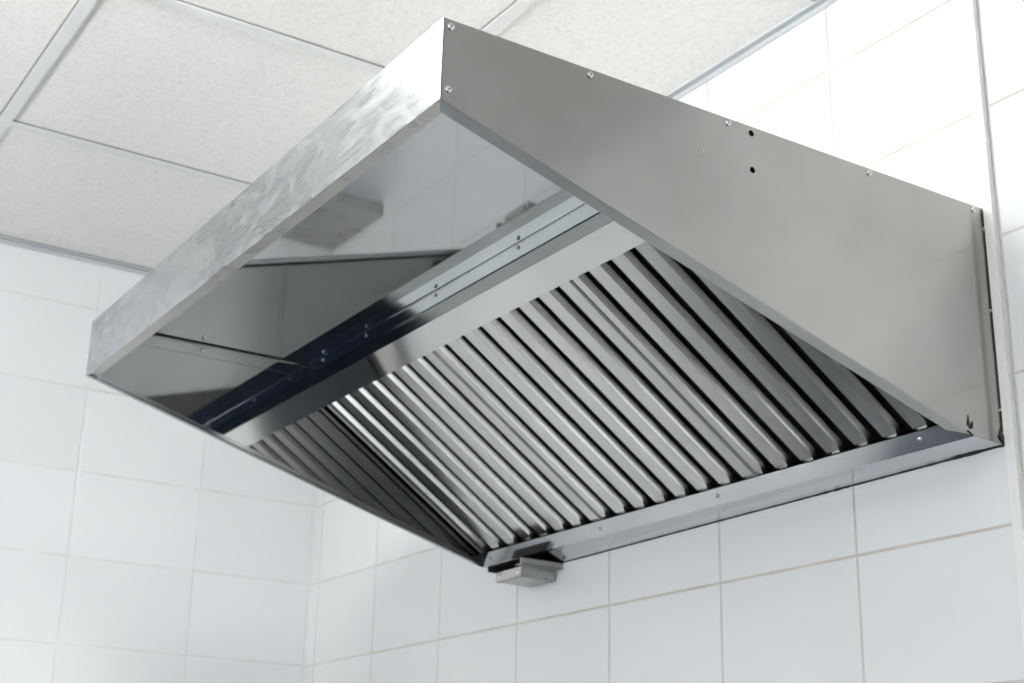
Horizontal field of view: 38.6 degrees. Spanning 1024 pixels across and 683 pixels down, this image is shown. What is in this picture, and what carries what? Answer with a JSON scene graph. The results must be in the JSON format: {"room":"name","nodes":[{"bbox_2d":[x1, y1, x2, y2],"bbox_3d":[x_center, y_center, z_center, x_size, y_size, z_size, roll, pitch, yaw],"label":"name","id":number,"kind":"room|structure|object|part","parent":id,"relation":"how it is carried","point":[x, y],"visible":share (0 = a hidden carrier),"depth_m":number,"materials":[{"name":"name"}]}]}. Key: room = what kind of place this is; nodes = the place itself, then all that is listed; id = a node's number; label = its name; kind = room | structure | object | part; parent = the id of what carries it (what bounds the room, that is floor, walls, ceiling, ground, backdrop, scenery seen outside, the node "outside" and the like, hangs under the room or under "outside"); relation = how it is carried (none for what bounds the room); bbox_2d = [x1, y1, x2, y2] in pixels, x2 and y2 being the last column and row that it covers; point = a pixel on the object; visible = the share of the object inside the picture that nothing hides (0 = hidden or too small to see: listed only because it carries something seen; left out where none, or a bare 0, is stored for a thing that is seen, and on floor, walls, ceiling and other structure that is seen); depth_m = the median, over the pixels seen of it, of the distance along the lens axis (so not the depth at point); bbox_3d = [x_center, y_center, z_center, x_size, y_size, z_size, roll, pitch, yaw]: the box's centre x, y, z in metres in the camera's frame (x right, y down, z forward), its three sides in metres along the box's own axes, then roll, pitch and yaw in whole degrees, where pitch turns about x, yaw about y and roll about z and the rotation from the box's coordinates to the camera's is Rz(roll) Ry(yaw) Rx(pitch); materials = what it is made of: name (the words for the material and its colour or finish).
{"room":"commercial kitchen","nodes":[
{"label":"commercial kitchen","id":0,"kind":"room"},
{"bbox_2d":[0,243,317,682],"bbox_3d":[-2.337,0.797,2.353,4.300,2.902,0.100,13,-22,-31],"label":"wall","id":1,"kind":"structure","parent":0,"point":[138,544],"depth_m":3.41,"materials":[{"name":"tile"}]},
{"bbox_2d":[0,0,800,268],"bbox_3d":[-0.730,-1.293,0.503,4.300,0.096,5.697,13,-22,-31],"label":"ceiling","id":2,"kind":"structure","parent":0,"point":[146,77],"depth_m":2.67,"materials":[{"name":"white tile"}]},
{"bbox_2d":[0,0,813,188],"bbox_3d":[-0.736,-1.243,0.499,4.266,0.006,5.696,13,-22,-31],"label":"ceiling grid","id":3,"kind":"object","parent":2,"relation":"attached to","point":[82,9],"depth_m":2.59,"materials":[{"name":"white metal"}]},
{"bbox_2d":[306,0,1023,682],"bbox_3d":[1.087,0.459,1.165,0.100,2.902,5.897,13,-22,-31],"label":"wall","id":4,"kind":"structure","parent":0,"point":[911,576],"depth_m":2.25,"materials":[{"name":"tile"}]},
{"bbox_2d":[0,0,837,275],"bbox_3d":[-0.731,-1.240,0.485,4.300,0.016,5.697,13,-22,-31],"label":"trim","id":5,"kind":"structure","parent":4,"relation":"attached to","point":[801,15],"depth_m":2.61,"materials":[{"name":"grey metal"}]},
{"bbox_2d":[86,17,1004,567],"bbox_3d":[-0.040,0.055,2.224,0.868,0.349,1.205,13,-22,-31],"label":"extractor hood","id":6,"kind":"object","parent":4,"relation":"attached to","point":[477,175],"visible":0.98,"depth_m":1.96,"materials":[{"name":"metal"}]},
{"bbox_3d":[-0.367,0.211,2.704,0.867,0.341,0.001,13,-22,-31],"label":"panel","id":7,"kind":"part","parent":6,"relation":"part of","materials":[{"name":"metal"}]},
{"bbox_3d":[-0.228,-0.153,2.166,0.409,0.001,1.198,13,-22,-31],"label":"panel","id":8,"kind":"part","parent":6,"relation":"part of","materials":[{"name":"metal"}]},
{"bbox_3d":[-0.057,-0.089,2.263,0.001,0.046,1.198,13,-22,-31],"label":"filter plate","id":9,"kind":"part","parent":6,"relation":"part of","materials":[{"name":"metal"}]},
{"bbox_2d":[327,351,600,553],"bbox_3d":[-0.090,0.204,2.639,0.368,0.264,0.392,13,-22,-31],"label":"filter","id":10,"kind":"object","parent":6,"relation":"on","point":[420,418],"visible":0.85,"depth_m":2.63,"materials":[{"name":"metal"}]},
{"bbox_3d":[-0.041,-0.052,2.261,0.040,0.028,1.198,13,-22,-31],"label":"filter rail","id":11,"kind":"part","parent":6,"relation":"part of","materials":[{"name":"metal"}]},
{"bbox_2d":[487,557,562,586],"bbox_3d":[0.024,0.432,2.733,0.093,0.030,0.118,13,-22,-31],"label":"tray","id":12,"kind":"object","parent":6,"relation":"attached to","point":[528,572],"visible":1,"depth_m":2.71,"materials":[{"name":"metal"}]},
{"bbox_3d":[-0.006,0.438,2.780,0.093,0.011,0.008,13,-22,-31],"label":"rail","id":13,"kind":"part","parent":12,"relation":"part of","materials":[{"name":"metal"}]},
{"bbox_3d":[0.050,0.411,2.699,0.093,0.011,0.023,13,-22,-31],"label":"rail","id":14,"kind":"part","parent":12,"relation":"part of","materials":[{"name":"metal"}]},
{"bbox_2d":[433,281,755,519],"bbox_3d":[0.125,0.100,2.325,0.368,0.264,0.392,13,-22,-31],"label":"filter","id":15,"kind":"object","parent":6,"relation":"on","point":[552,367],"visible":0.86,"depth_m":2.31,"materials":[{"name":"metal"}]},
{"bbox_3d":[0.286,-0.108,1.750,0.867,0.336,0.001,13,-22,-31],"label":"panel","id":16,"kind":"part","parent":6,"relation":"part of","materials":[{"name":"metal"}]},
{"bbox_3d":[0.322,0.138,2.446,0.001,0.339,1.198,13,-22,-31],"label":"panel","id":17,"kind":"part","parent":6,"relation":"part of","materials":[{"name":"metal"}]},
{"bbox_2d":[570,242,933,475],"bbox_3d":[0.339,-0.004,2.011,0.368,0.264,0.392,13,-22,-31],"label":"filter","id":18,"kind":"object","parent":6,"relation":"on","point":[776,400],"visible":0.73,"depth_m":2.06,"materials":[{"name":"metal"}]},
{"bbox_2d":[963,0,1023,647],"bbox_3d":[0.636,0.701,1.706,0.010,2.781,0.019,13,-22,-31],"label":"strip","id":19,"kind":"object","parent":4,"relation":"attached to","point":[1016,494],"visible":1,"depth_m":1.97,"materials":[{"name":"white plastic"}]}
]}

